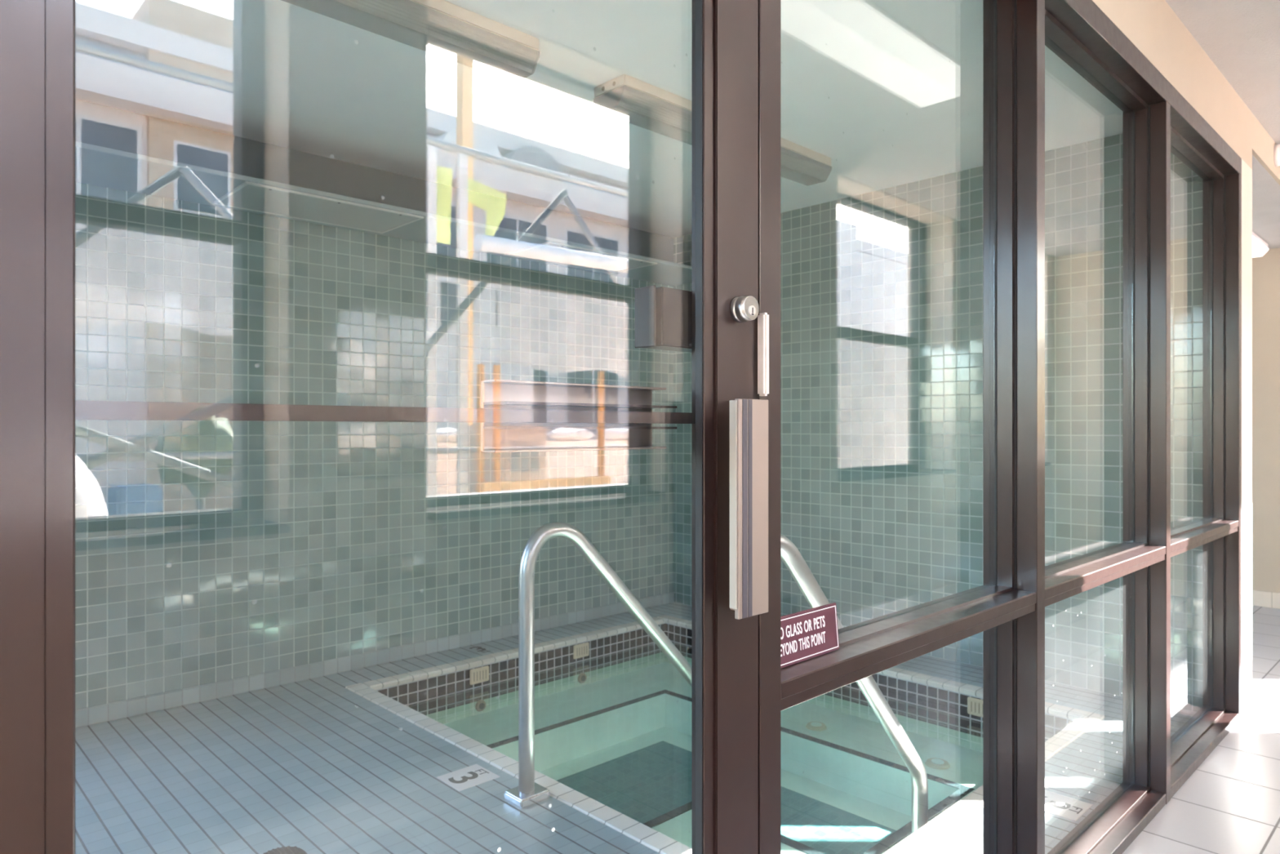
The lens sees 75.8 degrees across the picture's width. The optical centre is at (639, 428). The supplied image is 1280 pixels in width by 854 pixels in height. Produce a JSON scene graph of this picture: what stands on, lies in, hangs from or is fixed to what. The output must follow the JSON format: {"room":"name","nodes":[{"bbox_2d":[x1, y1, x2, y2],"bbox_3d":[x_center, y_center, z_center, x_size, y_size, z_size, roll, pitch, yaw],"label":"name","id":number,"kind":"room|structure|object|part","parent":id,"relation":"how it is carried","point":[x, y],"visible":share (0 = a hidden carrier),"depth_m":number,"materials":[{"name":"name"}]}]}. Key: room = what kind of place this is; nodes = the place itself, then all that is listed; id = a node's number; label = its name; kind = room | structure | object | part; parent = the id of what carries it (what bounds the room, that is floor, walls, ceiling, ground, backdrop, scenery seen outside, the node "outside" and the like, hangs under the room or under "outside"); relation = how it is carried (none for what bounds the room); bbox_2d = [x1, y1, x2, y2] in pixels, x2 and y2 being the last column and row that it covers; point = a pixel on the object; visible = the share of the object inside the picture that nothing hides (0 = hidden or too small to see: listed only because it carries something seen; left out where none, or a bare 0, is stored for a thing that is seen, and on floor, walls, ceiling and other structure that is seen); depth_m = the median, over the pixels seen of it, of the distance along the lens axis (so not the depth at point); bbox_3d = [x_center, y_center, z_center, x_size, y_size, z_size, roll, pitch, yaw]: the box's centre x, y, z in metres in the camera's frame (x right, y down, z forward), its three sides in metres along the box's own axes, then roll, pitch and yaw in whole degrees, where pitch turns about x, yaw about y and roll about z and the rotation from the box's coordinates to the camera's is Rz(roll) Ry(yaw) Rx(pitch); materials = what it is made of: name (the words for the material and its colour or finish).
{"room":"corridor","nodes":[
{"label":"corridor","id":0,"kind":"room"},
{"bbox_2d":[75,98,673,709],"bbox_3d":[-1.595,0.265,3.788,5.140,3.270,0.104,0,0,-44],"label":"wall","id":1,"kind":"structure","parent":0,"point":[206,551],"depth_m":3.82,"materials":[{"name":"tile"}]},
{"bbox_2d":[75,591,674,728],"bbox_3d":[-1.594,1.115,3.714,5.040,0.070,0.012,0,0,-44],"label":"baseboard","id":2,"kind":"structure","parent":1,"relation":"attached to","point":[87,716],"depth_m":3.82,"materials":[{"name":"tile"}]},
{"bbox_2d":[75,141,692,285],"bbox_3d":[-1.431,-0.959,3.544,5.040,0.018,0.476,0,0,-44],"label":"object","id":3,"kind":"structure","parent":1,"relation":"attached to","point":[98,166],"depth_m":3.38,"materials":[{"name":"white"}]},
{"bbox_2d":[213,181,423,233],"bbox_3d":[-1.377,-0.946,3.556,0.755,0.008,0.400,0,0,-44],"label":"access panel","id":4,"kind":"object","parent":3,"relation":"attached to","point":[249,196],"visible":1,"depth_m":3.52,"materials":[{"name":"white"}]},
{"bbox_2d":[504,241,657,273],"bbox_3d":[-0.318,-0.946,4.572,0.770,0.008,0.400,0,0,-44],"label":"access panel","id":5,"kind":"object","parent":3,"relation":"attached to","point":[551,252],"visible":1,"depth_m":4.54,"materials":[{"name":"white"}]},
{"bbox_2d":[75,0,1279,237],"bbox_3d":[0.535,-1.329,2.404,9.300,0.117,4.850,0,0,-44],"label":"ceiling","id":6,"kind":"structure","parent":0,"point":[891,91],"depth_m":3.07,"materials":[{"name":"white paint"}]},
{"bbox_2d":[280,0,540,83],"bbox_3d":[-0.859,-1.218,2.280,1.317,0.104,0.173,0,0,-44],"label":"fluorescent light","id":7,"kind":"object","parent":6,"relation":"attached to","point":[443,28],"visible":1,"depth_m":2.47,"materials":[{"name":"white plastic"}]},
{"bbox_2d":[593,74,692,145],"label":"fluorescent light","id":8,"kind":"object","parent":6,"relation":"attached to","point":[635,101],"depth_m":3.05,"materials":[{"name":"white plastic"}]},
{"bbox_2d":[780,137,831,186],"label":"fluorescent light","id":9,"kind":"object","parent":6,"relation":"attached to","point":[800,164],"depth_m":3.74,"materials":[{"name":"white plastic"}]},
{"bbox_2d":[75,602,1279,853],"bbox_3d":[0.462,1.525,2.480,9.300,0.750,5.260,0,0,-44],"label":"floor","id":10,"kind":"structure","parent":0,"point":[315,766],"depth_m":2.68,"materials":[{"name":"tile"}]},
{"bbox_2d":[263,845,306,853],"bbox_3d":[-0.958,1.145,2.191,0.132,0.010,0.132,0,0,-44],"label":"floor drain","id":11,"kind":"object","parent":10,"relation":"on","point":[283,850],"visible":1,"depth_m":2.22,"materials":[{"name":"metal"}]},
{"bbox_2d":[436,764,499,791],"bbox_3d":[-0.567,1.148,2.712,0.155,0.003,0.142,0,0,-44],"label":"depth marker","id":12,"kind":"object","parent":10,"relation":"on","point":[469,776],"visible":1,"depth_m":2.71,"materials":[{"name":"white tile"}]},
{"bbox_2d":[460,644,498,655],"bbox_3d":[-0.833,1.150,4.279,0.152,0.008,0.152,0,0,-44],"label":"depth marker","id":13,"kind":"object","parent":10,"relation":"on","point":[479,647],"visible":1,"depth_m":4.29,"materials":[{"name":"white tile"}]},
{"bbox_2d":[344,614,1105,853],"bbox_3d":[0.274,1.497,3.470,2.040,0.706,2.470,0,0,-44],"label":"hot tub","id":14,"kind":"object","parent":10,"relation":"in","point":[615,746],"visible":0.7,"depth_m":3.75,"materials":[{"name":"tile"}]},
{"bbox_2d":[469,665,488,684],"bbox_3d":[-0.790,1.212,4.046,0.108,0.074,0.014,0,0,-44],"label":"grille","id":15,"kind":"object","parent":14,"relation":"attached to","point":[481,674],"visible":1,"depth_m":4.04,"materials":[{"name":"beige plastic"}]},
{"bbox_2d":[475,699,485,711],"bbox_3d":[-0.784,1.365,4.053,0.060,0.060,0.016,0,0,-44],"label":"jet nozzle","id":16,"kind":"object","parent":14,"relation":"on","point":[480,705],"visible":1,"depth_m":4.04,"materials":[{"name":"plastic"}]},
{"bbox_2d":[573,641,589,658],"bbox_3d":[-0.321,1.212,4.496,0.108,0.074,0.014,0,0,-44],"label":"grille","id":17,"kind":"object","parent":14,"relation":"attached to","point":[581,650],"visible":1,"depth_m":4.49,"materials":[{"name":"beige plastic"}]},
{"bbox_2d":[577,672,586,683],"bbox_3d":[-0.314,1.365,4.503,0.060,0.060,0.016,0,0,-44],"label":"jet nozzle","id":18,"kind":"object","parent":14,"relation":"on","point":[582,677],"visible":1,"depth_m":4.50,"materials":[{"name":"plastic"}]},
{"bbox_2d":[503,522,692,808],"bbox_3d":[-0.039,0.852,2.855,0.980,1.106,0.095,0,0,-44],"label":"grab rail","id":19,"kind":"object","parent":14,"relation":"attached to","point":[528,792],"visible":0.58,"depth_m":2.55,"materials":[{"name":"silver metal"}]},
{"bbox_2d":[805,721,826,730],"bbox_3d":[0.831,1.397,3.873,0.100,0.016,0.100,0,0,-44],"label":"fitting","id":20,"kind":"object","parent":14,"relation":"on","point":[814,726],"visible":1,"depth_m":3.85,"materials":[{"name":"beige plastic"}]},
{"bbox_2d":[780,533,928,833],"bbox_3d":[0.542,0.829,2.249,0.980,1.152,0.095,0,0,-44],"label":"grab rail","id":21,"kind":"object","parent":14,"relation":"attached to","point":[790,555],"visible":0.44,"depth_m":2.39,"materials":[{"name":"silver metal"}]},
{"bbox_2d":[924,757,950,769],"bbox_3d":[1.246,1.397,3.439,0.100,0.016,0.100,0,0,-44],"label":"fitting","id":22,"kind":"object","parent":14,"relation":"on","point":[933,762],"visible":1,"depth_m":3.42,"materials":[{"name":"beige plastic"}]},
{"bbox_2d":[967,696,982,717],"bbox_3d":[1.477,1.212,3.571,0.014,0.074,0.108,0,0,-44],"label":"grille","id":23,"kind":"object","parent":14,"relation":"attached to","point":[975,706],"visible":0.63,"depth_m":3.58,"materials":[{"name":"beige plastic"}]},
{"bbox_2d":[1044,790,1093,821],"bbox_3d":[1.276,1.148,2.512,0.152,0.005,0.152,0,0,-44],"label":"depth marker","id":24,"kind":"object","parent":10,"relation":"on","point":[1056,804],"visible":0.73,"depth_m":2.50,"materials":[{"name":"white tile"}]},
{"bbox_2d":[673,133,1203,711],"bbox_3d":[1.284,0.265,4.425,0.100,3.270,2.970,0,0,-44],"label":"wall","id":25,"kind":"structure","parent":0,"point":[882,290],"depth_m":4.09,"materials":[{"name":"tile"}]},
{"bbox_2d":[1092,0,1279,718],"bbox_3d":[0.917,-0.079,1.933,9.200,2.457,0.120,0,0,-44],"label":"wall","id":26,"kind":"structure","parent":0,"point":[1152,26],"depth_m":3.18,"materials":[{"name":"beige paint"}]},
{"bbox_2d":[757,0,1241,853],"bbox_3d":[0.897,0.039,1.902,4.022,2.222,0.136,0,0,-44],"label":"window","id":27,"kind":"structure","parent":26,"relation":"in","point":[868,647],"depth_m":1.83,"materials":[{"name":"brown metal"}]},
{"bbox_2d":[0,0,768,853],"bbox_3d":[-0.189,0.070,0.855,0.891,2.136,0.146,0,0,-41],"label":"door","id":28,"kind":"structure","parent":27,"relation":"attached to","point":[716,322],"depth_m":0.94,"materials":[{"name":"brown metal"}]},
{"bbox_3d":[0.007,-0.146,1.075,0.004,0.079,0.038,0,0,-44],"label":"housing plate","id":29,"kind":"part","parent":28,"relation":"part of","materials":[{"name":"grey metal"}]},
{"bbox_3d":[0.130,0.100,1.063,0.061,0.276,0.045,0,0,-44],"label":"pull handle","id":30,"kind":"part","parent":28,"relation":"part of","materials":[{"name":"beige metal"}]},
{"bbox_2d":[780,602,839,668],"bbox_3d":[0.248,0.321,1.271,0.207,0.075,0.010,0,0,-44],"label":"warning sign","id":31,"kind":"object","parent":27,"relation":"on","point":[806,634],"visible":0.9,"depth_m":1.28,"materials":[{"name":"plastic"}]},
{"bbox_3d":[0.495,0.380,1.528,0.934,0.042,0.119,0,0,-44],"label":"rail","id":32,"kind":"part","parent":27,"relation":"part of","materials":[{"name":"brown metal"}]},
{"bbox_2d":[1044,8,1170,853],"bbox_3d":[1.235,0.072,2.237,1.024,2.155,0.120,0,0,-44],"label":"window","id":33,"kind":"structure","parent":26,"relation":"in","point":[1116,822],"depth_m":2.54,"materials":[{"name":"brown metal"}]},
{"bbox_3d":[1.218,0.380,2.221,0.977,0.042,0.119,0,0,-44],"label":"rail","id":34,"kind":"part","parent":33,"relation":"part of","materials":[{"name":"brown metal"}]},
{"bbox_3d":[1.218,1.129,2.221,0.977,0.042,0.119,0,0,-44],"label":"sill","id":35,"kind":"part","parent":33,"relation":"part of","materials":[{"name":"brown metal"}]},
{"bbox_2d":[1170,126,1241,798],"bbox_3d":[1.974,0.072,2.946,1.023,2.155,0.120,0,0,-44],"label":"window","id":36,"kind":"structure","parent":26,"relation":"in","point":[1193,742],"depth_m":3.25,"materials":[{"name":"brown metal"}]},
{"bbox_3d":[1.957,1.129,2.931,0.978,0.042,0.119,0,0,-44],"label":"sill","id":37,"kind":"part","parent":36,"relation":"part of","materials":[{"name":"brown metal"}]},
{"bbox_3d":[1.957,0.380,2.931,0.978,0.042,0.119,0,0,-44],"label":"rail","id":38,"kind":"part","parent":36,"relation":"part of","materials":[{"name":"brown metal"}]},
{"bbox_2d":[1273,143,1279,166],"bbox_3d":[2.921,-1.250,3.745,0.100,0.100,0.038,0,0,-44],"label":"smoke detector","id":39,"kind":"object","parent":26,"relation":"attached to","point":[1277,147],"visible":1,"depth_m":3.72,"materials":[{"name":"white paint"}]},
{"bbox_2d":[1252,248,1279,592],"bbox_3d":[3.748,-0.079,5.700,0.100,2.457,5.160,0,0,-44],"label":"wall","id":40,"kind":"structure","parent":0,"point":[1266,268],"depth_m":5.31,"materials":[{"name":"beige paint"}]},
{"bbox_2d":[1252,590,1279,608],"bbox_3d":[3.638,1.100,5.733,0.012,0.100,4.760,0,0,-44],"label":"baseboard","id":41,"kind":"structure","parent":40,"relation":"attached to","point":[1260,598],"depth_m":5.30,"materials":[{"name":"beige tile"}]},
{"bbox_2d":[1252,155,1279,248],"bbox_3d":[2.258,-1.205,5.433,2.418,0.090,3.284,0,0,-44],"label":"ceiling","id":42,"kind":"structure","parent":0,"point":[1265,189],"depth_m":4.28,"materials":[{"name":"white paint"}]},
{"bbox_2d":[1252,231,1268,257],"bbox_3d":[3.590,-1.123,4.925,0.802,0.075,0.163,0,0,-44],"label":"fluorescent light","id":43,"kind":"object","parent":42,"relation":"attached to","point":[1260,247],"visible":0.3,"depth_m":5.02,"materials":[{"name":"white paint"}]}
]}

